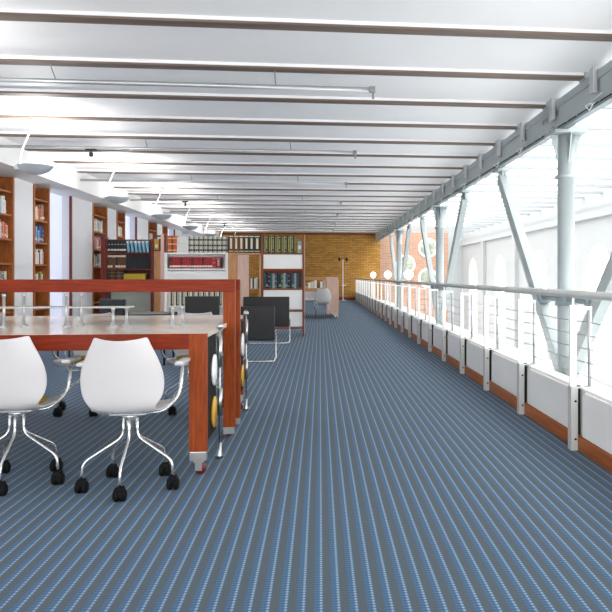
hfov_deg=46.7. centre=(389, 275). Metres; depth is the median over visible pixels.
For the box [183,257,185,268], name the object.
book
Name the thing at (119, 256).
book
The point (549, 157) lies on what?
ceiling beam
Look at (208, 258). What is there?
book
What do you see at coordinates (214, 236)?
book
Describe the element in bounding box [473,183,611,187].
trim
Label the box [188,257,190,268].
book
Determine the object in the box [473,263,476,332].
window
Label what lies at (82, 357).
seat cushion
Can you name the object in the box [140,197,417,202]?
trim
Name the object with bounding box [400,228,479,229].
trim
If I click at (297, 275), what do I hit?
book
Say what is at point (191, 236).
book
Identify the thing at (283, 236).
book
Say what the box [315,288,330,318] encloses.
chair
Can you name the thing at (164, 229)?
bookcase
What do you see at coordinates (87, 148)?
conduit
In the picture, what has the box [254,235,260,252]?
book
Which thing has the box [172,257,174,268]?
book
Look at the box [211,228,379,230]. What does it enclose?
trim
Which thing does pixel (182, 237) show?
book
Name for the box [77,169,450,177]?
trim
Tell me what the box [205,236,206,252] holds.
book
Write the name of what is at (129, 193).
trim
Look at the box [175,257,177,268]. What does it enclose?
book
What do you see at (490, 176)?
ceiling beam
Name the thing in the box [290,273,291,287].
book
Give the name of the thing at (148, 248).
book
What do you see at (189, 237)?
book
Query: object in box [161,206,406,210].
trim
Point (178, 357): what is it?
seat cushion
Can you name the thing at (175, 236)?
book
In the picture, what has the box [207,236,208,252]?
book
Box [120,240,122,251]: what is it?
book
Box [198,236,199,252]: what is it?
book
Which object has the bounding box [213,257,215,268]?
book
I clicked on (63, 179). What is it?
beam
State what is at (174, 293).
book
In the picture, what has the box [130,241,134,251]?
book
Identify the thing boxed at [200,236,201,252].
book
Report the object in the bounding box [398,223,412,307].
diagonal brace
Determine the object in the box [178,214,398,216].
trim
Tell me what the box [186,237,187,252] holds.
book
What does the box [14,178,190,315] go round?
wall
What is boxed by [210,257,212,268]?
book
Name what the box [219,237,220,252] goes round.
book
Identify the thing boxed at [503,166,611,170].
ceiling beam
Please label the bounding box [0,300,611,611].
floor
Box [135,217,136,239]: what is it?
trim
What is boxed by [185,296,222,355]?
chair
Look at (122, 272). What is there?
book
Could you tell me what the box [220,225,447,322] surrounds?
wall
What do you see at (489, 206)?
trim
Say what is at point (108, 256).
book
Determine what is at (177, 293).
book
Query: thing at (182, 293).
book
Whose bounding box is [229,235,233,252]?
book
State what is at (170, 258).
book
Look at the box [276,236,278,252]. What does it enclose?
book
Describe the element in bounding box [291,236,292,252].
book
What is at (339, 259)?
floor lamp
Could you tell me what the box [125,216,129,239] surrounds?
window
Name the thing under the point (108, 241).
book
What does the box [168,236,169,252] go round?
book
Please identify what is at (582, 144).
ceiling beam
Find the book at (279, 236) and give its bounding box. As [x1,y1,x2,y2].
[279,236,280,252]
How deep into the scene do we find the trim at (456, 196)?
19.01 m
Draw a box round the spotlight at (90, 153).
[85,149,96,156]
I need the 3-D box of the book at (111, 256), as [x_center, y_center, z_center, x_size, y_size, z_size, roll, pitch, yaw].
[-6.755,-0.341,17.050,0.060,0.340,0.224,0,0,-6]
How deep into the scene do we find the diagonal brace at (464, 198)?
14.98 m
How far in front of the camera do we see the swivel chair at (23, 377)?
3.90 m
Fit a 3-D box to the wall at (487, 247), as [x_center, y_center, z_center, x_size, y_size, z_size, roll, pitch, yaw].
[5.503,1.250,15.575,1.150,7.500,40.100,0,0,-6]
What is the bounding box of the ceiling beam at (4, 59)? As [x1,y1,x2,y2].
[0,55,584,80]
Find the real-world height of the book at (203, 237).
0.320 m
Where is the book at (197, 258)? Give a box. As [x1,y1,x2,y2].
[196,257,198,268]
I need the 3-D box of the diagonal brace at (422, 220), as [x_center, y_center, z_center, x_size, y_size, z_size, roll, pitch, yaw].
[1.057,-0.258,18.778,0.200,2.921,3.100,0,0,-6]
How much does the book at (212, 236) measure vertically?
0.320 m
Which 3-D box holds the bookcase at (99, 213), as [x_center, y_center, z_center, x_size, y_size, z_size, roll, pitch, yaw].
[-7.405,-0.278,17.364,0.440,2.955,1.140,0,0,-6]
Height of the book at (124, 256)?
0.340 m
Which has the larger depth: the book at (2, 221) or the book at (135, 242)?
the book at (135, 242)
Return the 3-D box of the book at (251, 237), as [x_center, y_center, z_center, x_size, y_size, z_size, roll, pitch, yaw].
[-2.741,-0.635,13.914,0.098,0.360,0.224,0,0,-6]
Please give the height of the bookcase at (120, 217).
2.955 m
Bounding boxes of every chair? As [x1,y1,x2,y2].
[0,336,80,495]
[51,312,111,416]
[65,298,125,371]
[74,337,189,501]
[160,312,222,415]
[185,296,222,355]
[241,306,276,362]
[243,297,290,343]
[305,286,315,313]
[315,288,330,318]
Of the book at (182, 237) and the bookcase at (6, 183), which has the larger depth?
the book at (182, 237)
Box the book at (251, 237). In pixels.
[249,235,253,252]
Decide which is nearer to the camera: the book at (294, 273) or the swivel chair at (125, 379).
the swivel chair at (125, 379)
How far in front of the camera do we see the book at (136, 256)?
17.00 m
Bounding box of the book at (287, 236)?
[287,236,288,252]
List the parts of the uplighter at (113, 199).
arm, dish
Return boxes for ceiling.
[0,0,611,232]
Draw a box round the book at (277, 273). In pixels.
[277,273,278,287]
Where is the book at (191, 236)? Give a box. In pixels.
[191,236,192,252]
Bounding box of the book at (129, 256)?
[128,255,130,268]
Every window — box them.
[50,193,61,315]
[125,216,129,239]
[402,255,414,270]
[418,238,435,256]
[418,268,435,287]
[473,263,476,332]
[499,260,504,343]
[538,254,546,358]
[593,246,610,382]
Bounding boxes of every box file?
[154,239,158,249]
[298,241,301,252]
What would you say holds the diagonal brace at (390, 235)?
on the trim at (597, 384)
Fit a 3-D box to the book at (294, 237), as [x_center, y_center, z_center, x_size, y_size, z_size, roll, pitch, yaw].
[-1.908,-0.628,13.987,0.040,0.345,0.204,0,0,-6]
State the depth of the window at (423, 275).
35.33 m
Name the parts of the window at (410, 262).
pane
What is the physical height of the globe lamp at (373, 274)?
1.374 m
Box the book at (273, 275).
[272,274,274,287]
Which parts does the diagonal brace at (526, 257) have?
plate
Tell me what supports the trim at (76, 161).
attached to the ceiling
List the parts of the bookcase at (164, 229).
panel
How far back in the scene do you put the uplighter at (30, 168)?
9.27 m
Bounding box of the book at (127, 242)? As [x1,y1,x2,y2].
[126,241,130,251]
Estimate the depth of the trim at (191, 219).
27.09 m
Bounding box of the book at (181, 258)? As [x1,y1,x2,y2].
[180,257,182,268]
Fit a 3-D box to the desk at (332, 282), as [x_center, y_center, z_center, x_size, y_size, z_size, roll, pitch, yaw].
[-2.514,0.613,20.590,1.982,1.174,1.735,0,0,-6]
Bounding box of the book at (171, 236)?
[171,236,172,252]
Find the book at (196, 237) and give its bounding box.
[195,236,197,252]
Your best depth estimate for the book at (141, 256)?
17.01 m
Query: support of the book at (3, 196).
on the bookcase at (6, 183)
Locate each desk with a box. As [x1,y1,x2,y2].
[0,279,248,473]
[305,277,338,317]
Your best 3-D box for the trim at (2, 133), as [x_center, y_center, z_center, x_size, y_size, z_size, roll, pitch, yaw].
[-2.142,-2.132,10.871,7.700,0.054,0.140,0,0,-6]
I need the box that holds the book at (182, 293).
[181,292,183,305]
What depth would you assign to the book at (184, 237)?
13.68 m
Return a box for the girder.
[375,60,611,241]
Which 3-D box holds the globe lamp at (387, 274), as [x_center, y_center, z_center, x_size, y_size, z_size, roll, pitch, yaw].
[-0.080,0.512,24.413,0.240,1.374,0.237,0,0,-6]
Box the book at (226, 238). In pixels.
[225,237,228,252]
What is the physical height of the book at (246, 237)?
0.360 m
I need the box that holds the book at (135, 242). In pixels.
[134,241,138,251]
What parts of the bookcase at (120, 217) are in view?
panel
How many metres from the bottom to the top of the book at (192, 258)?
0.225 m
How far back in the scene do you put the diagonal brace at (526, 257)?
9.84 m
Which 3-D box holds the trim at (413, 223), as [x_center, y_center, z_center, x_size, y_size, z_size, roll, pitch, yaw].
[2.292,-2.140,29.042,4.060,0.060,0.080,0,0,-6]
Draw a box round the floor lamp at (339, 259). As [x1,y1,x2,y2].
[338,258,347,300]
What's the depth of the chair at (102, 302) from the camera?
8.90 m
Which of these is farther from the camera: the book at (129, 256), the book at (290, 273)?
the book at (129, 256)
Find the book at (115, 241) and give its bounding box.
[114,240,116,251]
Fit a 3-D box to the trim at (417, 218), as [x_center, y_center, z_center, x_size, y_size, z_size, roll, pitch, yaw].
[2.542,-2.140,26.535,4.060,0.060,0.080,0,0,-6]
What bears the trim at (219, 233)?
attached to the wall at (322, 252)
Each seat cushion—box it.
[39,395,46,402]
[74,355,85,361]
[176,355,188,359]
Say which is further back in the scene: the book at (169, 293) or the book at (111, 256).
the book at (111, 256)
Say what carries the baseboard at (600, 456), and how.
attached to the wall at (547, 389)
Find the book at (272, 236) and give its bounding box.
[272,236,273,252]
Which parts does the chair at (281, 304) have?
backrest, frame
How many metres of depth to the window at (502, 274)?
28.72 m
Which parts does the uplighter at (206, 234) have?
dish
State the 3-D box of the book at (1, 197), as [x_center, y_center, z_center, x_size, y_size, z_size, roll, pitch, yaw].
[-6.798,-1.238,12.108,0.182,0.296,0.064,0,0,-6]
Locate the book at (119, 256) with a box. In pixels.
[118,255,120,268]
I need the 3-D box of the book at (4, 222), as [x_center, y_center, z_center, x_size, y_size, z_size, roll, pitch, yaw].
[-6.809,-0.797,12.206,0.191,0.272,0.064,0,0,-6]
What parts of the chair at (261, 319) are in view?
backrest, frame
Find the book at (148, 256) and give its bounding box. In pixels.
[147,255,150,268]
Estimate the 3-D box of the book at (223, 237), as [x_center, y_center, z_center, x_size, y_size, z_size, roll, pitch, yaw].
[-3.267,-0.616,13.851,0.043,0.320,0.204,0,0,-6]
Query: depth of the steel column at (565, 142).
8.27 m
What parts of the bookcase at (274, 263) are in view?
panel, white panel, white panel, shelf, shelf, shelf, panel, shelf, white panel, panel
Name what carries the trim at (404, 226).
attached to the wall at (487, 247)
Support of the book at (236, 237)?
on the bookcase at (238, 263)
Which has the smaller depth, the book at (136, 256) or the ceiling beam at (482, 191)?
the book at (136, 256)
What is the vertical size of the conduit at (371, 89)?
0.238 m
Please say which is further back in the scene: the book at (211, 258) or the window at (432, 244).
the window at (432, 244)
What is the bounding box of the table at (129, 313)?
[128,312,177,365]
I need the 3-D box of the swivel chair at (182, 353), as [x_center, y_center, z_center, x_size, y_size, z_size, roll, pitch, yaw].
[-1.764,0.766,6.277,0.592,0.867,0.538,0,0,-9]
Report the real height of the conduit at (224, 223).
0.278 m
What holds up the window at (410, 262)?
in the wall at (322, 252)
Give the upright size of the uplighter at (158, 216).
0.754 m
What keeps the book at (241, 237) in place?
on the bookcase at (238, 263)
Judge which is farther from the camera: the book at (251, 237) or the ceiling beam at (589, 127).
the book at (251, 237)
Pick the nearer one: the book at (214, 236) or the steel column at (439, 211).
the book at (214, 236)
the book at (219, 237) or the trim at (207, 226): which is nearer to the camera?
the book at (219, 237)
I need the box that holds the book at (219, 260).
[216,257,222,268]
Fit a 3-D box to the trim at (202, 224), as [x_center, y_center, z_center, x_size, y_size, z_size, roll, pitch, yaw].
[-4.023,-2.132,29.677,7.700,0.054,0.140,0,0,-6]
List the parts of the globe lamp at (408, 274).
globe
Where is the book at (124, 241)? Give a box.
[123,240,127,251]
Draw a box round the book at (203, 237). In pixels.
[202,236,204,252]
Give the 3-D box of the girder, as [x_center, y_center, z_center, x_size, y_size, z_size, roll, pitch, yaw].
[1.191,-1.926,16.199,0.246,0.465,38.000,0,0,-6]
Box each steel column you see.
[393,229,404,306]
[430,205,448,322]
[536,129,590,376]
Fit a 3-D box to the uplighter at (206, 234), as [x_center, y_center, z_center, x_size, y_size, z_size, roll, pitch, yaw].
[-6.238,-1.730,24.390,0.447,0.754,0.447,0,0,39]
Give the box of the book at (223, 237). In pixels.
[223,237,224,252]
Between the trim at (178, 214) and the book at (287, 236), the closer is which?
the book at (287, 236)
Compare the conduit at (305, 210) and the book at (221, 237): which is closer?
the book at (221, 237)
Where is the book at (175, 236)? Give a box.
[175,236,178,252]
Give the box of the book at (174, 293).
[173,292,175,305]
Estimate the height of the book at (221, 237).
0.320 m
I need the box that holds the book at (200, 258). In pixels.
[199,257,201,268]
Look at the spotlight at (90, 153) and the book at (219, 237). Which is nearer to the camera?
the spotlight at (90, 153)
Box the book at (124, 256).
[123,255,125,268]
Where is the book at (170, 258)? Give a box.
[169,257,171,268]
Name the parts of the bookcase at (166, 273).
panel, shelf, shelf, panel, panel, panel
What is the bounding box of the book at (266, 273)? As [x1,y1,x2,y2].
[266,273,268,287]
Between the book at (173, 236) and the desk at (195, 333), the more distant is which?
the book at (173, 236)
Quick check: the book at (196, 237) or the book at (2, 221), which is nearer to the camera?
the book at (2, 221)
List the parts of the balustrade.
upright plate, post, post, post, post, upright plate, post, upright plate, post, upright plate, post, upright plate, post, upright plate, post, upright plate, post, upright plate, post, upright plate, handrail, post, upright plate, post, upright plate, post, upright plate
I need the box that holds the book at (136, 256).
[135,255,137,268]
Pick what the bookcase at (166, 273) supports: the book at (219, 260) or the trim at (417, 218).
the book at (219, 260)
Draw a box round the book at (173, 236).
[173,236,174,252]
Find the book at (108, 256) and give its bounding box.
[107,255,109,268]
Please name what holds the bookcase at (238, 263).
on the floor
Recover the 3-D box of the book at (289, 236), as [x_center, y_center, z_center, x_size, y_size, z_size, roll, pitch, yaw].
[-1.990,-0.628,13.979,0.040,0.345,0.204,0,0,-6]
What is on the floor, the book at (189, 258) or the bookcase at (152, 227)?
the bookcase at (152, 227)
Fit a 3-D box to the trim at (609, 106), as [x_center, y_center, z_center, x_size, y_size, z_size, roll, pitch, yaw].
[4.298,-2.140,8.982,4.060,0.060,0.080,0,0,-6]
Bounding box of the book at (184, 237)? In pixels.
[184,237,185,252]
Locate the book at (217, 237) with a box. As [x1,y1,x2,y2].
[216,236,218,252]
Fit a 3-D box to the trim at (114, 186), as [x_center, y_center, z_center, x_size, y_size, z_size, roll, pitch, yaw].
[-2.769,-2.132,17.140,7.700,0.054,0.140,0,0,-6]
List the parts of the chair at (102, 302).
frame, backrest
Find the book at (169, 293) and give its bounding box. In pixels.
[168,292,170,305]
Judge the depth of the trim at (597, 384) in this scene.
10.44 m
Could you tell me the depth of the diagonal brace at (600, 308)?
7.41 m
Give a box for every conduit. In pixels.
[0,64,374,98]
[0,138,356,158]
[80,174,346,187]
[130,195,341,205]
[163,210,337,217]
[186,219,335,225]
[203,226,333,230]
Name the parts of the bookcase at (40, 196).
panel, shelf, shelf, shelf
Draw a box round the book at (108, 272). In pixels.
[107,271,110,278]
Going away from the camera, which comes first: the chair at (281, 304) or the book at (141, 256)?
the chair at (281, 304)
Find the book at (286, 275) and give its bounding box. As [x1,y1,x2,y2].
[285,274,287,287]
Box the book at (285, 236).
[285,236,286,252]
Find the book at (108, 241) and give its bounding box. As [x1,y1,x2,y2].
[107,240,110,251]
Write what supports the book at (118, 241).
on the bookcase at (141, 301)
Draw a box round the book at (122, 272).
[121,271,125,278]
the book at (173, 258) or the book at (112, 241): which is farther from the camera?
the book at (112, 241)
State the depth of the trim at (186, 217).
25.83 m
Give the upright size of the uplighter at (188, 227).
0.754 m
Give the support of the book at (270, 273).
on the bookcase at (274, 263)
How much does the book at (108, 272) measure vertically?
0.260 m
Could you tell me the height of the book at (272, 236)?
0.345 m
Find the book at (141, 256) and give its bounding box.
[140,255,142,268]
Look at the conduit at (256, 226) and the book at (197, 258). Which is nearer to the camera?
the book at (197, 258)
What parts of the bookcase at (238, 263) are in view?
panel, wood panel, pale panel, shelf, panel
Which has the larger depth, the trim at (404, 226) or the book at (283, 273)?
the trim at (404, 226)
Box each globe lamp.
[371,272,375,297]
[384,271,390,302]
[404,269,412,285]
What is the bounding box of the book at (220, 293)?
[219,292,221,305]
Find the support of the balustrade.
on the floor
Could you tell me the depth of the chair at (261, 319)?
9.74 m
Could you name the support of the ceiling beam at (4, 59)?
attached to the ceiling
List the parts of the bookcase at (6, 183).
shelf, shelf, shelf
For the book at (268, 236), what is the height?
0.345 m
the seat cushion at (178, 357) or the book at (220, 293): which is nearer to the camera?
the seat cushion at (178, 357)
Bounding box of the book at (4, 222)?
[4,222,5,237]
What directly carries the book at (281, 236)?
on the bookcase at (274, 263)
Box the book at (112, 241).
[111,240,113,251]
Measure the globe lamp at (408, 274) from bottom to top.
1.374 m
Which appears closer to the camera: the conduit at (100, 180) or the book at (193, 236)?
the book at (193, 236)
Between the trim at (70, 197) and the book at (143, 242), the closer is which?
the trim at (70, 197)
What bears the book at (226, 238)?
on the bookcase at (166, 273)
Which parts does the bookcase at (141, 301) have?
thick post, panel, shelf, shelf, panel, panel, panel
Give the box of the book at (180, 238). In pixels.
[179,237,181,252]
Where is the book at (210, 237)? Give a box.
[209,236,211,252]
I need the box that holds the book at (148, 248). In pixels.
[145,241,150,252]
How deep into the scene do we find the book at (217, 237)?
13.74 m
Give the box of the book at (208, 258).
[207,257,209,268]
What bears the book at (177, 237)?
on the bookcase at (166, 273)
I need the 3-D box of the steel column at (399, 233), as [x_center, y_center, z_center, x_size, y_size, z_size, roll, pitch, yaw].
[0.338,-0.258,25.962,0.400,2.914,2.040,0,0,-6]
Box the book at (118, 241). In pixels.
[117,240,119,251]
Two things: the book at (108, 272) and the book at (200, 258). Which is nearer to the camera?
the book at (200, 258)
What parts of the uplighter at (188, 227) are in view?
dish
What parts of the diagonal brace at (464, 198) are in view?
plate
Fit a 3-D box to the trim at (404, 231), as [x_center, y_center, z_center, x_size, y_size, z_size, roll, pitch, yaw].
[1.790,-2.140,34.057,4.060,0.060,0.080,0,0,-6]
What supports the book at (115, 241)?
on the bookcase at (141, 301)
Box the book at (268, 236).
[268,236,269,252]
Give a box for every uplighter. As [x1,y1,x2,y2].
[14,118,53,174]
[102,163,128,203]
[151,188,171,219]
[182,204,198,229]
[203,215,216,235]
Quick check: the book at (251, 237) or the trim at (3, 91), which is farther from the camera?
the book at (251, 237)
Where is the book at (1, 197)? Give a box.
[0,196,2,212]
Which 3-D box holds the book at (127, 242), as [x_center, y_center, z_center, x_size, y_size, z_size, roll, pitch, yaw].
[-6.363,-0.714,17.089,0.088,0.285,0.224,0,0,-6]
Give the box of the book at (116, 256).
[115,255,117,268]
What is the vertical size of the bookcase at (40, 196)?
2.955 m
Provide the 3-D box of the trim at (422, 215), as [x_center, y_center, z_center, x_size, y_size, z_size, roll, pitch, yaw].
[2.668,-2.140,25.281,4.060,0.060,0.080,0,0,-6]
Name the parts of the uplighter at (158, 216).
arm, dish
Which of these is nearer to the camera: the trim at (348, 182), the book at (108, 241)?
the trim at (348, 182)
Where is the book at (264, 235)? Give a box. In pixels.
[264,235,265,252]
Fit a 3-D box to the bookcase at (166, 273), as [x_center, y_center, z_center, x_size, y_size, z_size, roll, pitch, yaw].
[-3.835,0.190,13.837,1.284,2.020,0.340,0,0,-6]
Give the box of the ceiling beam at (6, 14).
[0,8,611,41]
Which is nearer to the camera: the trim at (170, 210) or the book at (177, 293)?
the book at (177, 293)
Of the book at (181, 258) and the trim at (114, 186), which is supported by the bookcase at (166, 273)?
the book at (181, 258)
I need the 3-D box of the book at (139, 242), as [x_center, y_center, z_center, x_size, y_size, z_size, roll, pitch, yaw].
[-6.096,-0.714,17.116,0.088,0.285,0.224,0,0,-6]
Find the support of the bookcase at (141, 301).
on the floor
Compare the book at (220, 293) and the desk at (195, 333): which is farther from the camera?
the book at (220, 293)
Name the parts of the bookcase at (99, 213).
panel, shelf, shelf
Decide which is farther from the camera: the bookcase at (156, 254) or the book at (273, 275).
the bookcase at (156, 254)
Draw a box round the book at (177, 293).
[176,292,178,305]
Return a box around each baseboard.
[314,297,354,299]
[358,300,611,472]
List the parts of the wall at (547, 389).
infill panel, infill panel, infill panel, infill panel, infill panel, infill panel, infill panel, infill panel, infill panel, infill panel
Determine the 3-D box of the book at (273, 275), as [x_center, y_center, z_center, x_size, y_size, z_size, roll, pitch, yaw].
[-2.318,0.098,13.966,0.041,0.293,0.204,0,0,-6]
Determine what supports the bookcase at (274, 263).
on the floor
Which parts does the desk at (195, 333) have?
rail post, rail post, rail post, desk rail, rail post, rail post, rail post, rail post, rail post, leg, foot plate, panel, foot plate, frame post, frame post, panel, leg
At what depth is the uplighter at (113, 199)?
13.03 m
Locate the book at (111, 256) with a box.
[110,255,112,268]
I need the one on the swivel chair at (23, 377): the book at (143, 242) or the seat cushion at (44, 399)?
the seat cushion at (44, 399)
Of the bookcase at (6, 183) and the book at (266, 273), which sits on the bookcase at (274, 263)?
the book at (266, 273)
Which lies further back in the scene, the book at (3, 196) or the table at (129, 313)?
the book at (3, 196)
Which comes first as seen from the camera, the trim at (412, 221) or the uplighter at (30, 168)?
the uplighter at (30, 168)
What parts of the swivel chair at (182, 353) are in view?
leg, leg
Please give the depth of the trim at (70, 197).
15.36 m
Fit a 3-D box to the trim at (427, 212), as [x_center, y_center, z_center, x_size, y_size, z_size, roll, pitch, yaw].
[2.793,-2.140,24.027,4.060,0.060,0.080,0,0,-6]
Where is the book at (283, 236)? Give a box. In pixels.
[283,236,284,252]
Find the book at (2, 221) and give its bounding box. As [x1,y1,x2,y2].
[2,221,3,237]
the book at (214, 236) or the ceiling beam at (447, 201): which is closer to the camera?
the book at (214, 236)
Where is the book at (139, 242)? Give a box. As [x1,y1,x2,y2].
[138,241,142,251]
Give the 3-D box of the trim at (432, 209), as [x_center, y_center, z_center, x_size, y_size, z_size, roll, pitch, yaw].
[2.918,-2.140,22.773,4.060,0.060,0.080,0,0,-6]
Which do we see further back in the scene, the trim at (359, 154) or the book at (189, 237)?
the book at (189, 237)
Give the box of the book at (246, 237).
[244,235,248,252]
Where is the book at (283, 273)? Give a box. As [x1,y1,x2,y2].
[283,273,285,287]
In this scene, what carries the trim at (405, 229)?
attached to the wall at (487, 247)
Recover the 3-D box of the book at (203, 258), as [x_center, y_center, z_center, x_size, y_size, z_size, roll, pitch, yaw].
[-3.671,-0.258,13.811,0.050,0.225,0.204,0,0,-6]
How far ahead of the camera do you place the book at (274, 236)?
13.85 m
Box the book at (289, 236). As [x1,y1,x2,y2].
[289,236,290,252]
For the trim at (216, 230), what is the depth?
33.27 m
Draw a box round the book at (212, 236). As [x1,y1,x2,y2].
[212,236,213,252]
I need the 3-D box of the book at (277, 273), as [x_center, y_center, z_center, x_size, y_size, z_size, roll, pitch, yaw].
[-2.234,0.094,13.976,0.041,0.301,0.202,0,0,-6]
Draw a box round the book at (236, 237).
[234,235,238,252]
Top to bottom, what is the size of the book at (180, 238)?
0.300 m
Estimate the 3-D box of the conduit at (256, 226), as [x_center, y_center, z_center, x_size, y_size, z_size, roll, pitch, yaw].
[-5.130,-1.989,29.644,5.470,0.238,0.164,0,0,-6]
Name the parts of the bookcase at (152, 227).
panel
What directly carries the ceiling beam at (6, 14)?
attached to the ceiling
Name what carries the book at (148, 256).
on the bookcase at (141, 301)
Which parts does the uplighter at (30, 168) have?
arm, dish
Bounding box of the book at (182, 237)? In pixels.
[182,237,183,252]
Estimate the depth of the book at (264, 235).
13.83 m
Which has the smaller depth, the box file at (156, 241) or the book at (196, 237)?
the book at (196, 237)
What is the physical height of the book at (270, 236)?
0.345 m
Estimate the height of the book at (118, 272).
0.260 m
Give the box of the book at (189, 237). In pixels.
[188,236,190,252]
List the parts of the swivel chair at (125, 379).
leg, leg, leg, leg, leg, armrest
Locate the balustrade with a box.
[354,278,611,450]
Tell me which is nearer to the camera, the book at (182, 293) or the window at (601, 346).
the book at (182, 293)
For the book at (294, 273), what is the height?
0.298 m
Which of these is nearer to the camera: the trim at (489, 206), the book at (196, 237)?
the book at (196, 237)
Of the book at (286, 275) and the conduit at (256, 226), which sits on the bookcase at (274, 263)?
the book at (286, 275)
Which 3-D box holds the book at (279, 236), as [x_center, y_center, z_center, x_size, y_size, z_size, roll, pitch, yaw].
[-2.197,-0.628,13.958,0.040,0.345,0.204,0,0,-6]
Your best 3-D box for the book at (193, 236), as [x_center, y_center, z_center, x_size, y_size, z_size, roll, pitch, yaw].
[-3.842,-0.616,13.794,0.043,0.320,0.204,0,0,-6]
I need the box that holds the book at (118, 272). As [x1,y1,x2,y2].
[117,271,120,278]
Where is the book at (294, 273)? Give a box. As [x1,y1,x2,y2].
[294,273,296,287]
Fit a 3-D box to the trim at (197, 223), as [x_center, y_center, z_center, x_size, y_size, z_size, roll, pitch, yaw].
[-3.898,-2.132,28.423,7.700,0.054,0.140,0,0,-6]
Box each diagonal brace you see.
[388,234,395,279]
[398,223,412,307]
[418,216,435,320]
[438,190,471,324]
[492,168,556,370]
[564,252,611,378]
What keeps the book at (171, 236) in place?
on the bookcase at (166, 273)
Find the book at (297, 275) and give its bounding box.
[296,274,298,287]
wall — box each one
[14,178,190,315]
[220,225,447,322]
[361,293,611,454]
[448,175,611,382]
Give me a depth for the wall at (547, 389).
5.70 m
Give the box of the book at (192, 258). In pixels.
[191,257,193,268]
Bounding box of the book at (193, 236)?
[193,236,194,252]
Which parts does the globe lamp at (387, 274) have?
globe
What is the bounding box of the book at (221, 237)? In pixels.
[221,237,222,252]
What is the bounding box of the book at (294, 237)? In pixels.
[293,236,295,252]
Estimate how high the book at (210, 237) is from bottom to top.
0.320 m
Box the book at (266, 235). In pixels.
[266,235,267,252]
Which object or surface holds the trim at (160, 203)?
attached to the ceiling
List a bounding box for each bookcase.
[0,177,13,315]
[33,184,49,315]
[92,203,107,313]
[101,236,151,311]
[116,211,124,239]
[148,221,156,239]
[152,235,167,311]
[161,234,227,314]
[162,225,167,235]
[228,253,260,305]
[261,234,304,336]
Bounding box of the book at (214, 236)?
[214,236,215,252]
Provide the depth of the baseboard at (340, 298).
34.92 m
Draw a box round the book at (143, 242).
[142,241,146,251]
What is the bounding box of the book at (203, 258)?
[202,257,204,268]
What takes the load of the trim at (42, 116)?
attached to the ceiling
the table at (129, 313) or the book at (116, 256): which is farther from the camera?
the book at (116, 256)
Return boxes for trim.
[0,88,545,108]
[0,112,517,129]
[0,131,495,145]
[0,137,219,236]
[25,148,477,158]
[53,159,462,168]
[69,196,71,315]
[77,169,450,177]
[97,178,440,185]
[113,185,431,191]
[128,192,424,197]
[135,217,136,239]
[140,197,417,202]
[151,202,411,206]
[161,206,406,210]
[170,210,402,213]
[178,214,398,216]
[186,217,394,219]
[191,219,390,222]
[197,223,387,224]
[202,224,384,226]
[207,226,381,228]
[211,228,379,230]
[216,230,377,232]
[219,233,375,234]
[382,300,611,393]
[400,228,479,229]
[404,226,485,227]
[404,231,467,232]
[405,229,473,230]
[410,221,500,222]
[413,223,492,225]
[415,218,508,220]
[422,215,507,217]
[425,212,528,214]
[431,209,540,211]
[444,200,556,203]
[449,205,553,207]
[452,195,583,198]
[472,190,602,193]
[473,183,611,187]
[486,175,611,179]
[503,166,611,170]
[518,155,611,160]
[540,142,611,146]
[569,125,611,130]
[603,103,611,109]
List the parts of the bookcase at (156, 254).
panel, door, door, panel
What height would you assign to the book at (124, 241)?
0.300 m
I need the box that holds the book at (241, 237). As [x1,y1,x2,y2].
[239,235,243,252]
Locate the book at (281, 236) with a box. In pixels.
[281,236,282,252]
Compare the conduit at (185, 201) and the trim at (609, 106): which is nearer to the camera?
the trim at (609, 106)
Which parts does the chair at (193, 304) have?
backrest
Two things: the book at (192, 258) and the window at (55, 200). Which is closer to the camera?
the book at (192, 258)
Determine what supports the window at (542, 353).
in the wall at (487, 247)
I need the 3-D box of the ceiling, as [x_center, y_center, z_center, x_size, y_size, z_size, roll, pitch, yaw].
[-3.124,-2.355,15.767,9.320,0.390,38.000,0,0,-6]
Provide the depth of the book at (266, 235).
13.83 m
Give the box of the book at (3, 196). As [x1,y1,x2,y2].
[3,196,4,212]
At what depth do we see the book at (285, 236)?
13.87 m
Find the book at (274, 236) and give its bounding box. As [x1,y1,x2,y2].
[274,236,275,252]
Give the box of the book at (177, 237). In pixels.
[177,237,178,252]
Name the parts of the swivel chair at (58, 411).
leg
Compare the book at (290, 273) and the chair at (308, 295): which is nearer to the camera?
the book at (290, 273)
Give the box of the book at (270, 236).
[270,236,271,252]
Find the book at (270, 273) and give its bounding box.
[270,273,272,287]

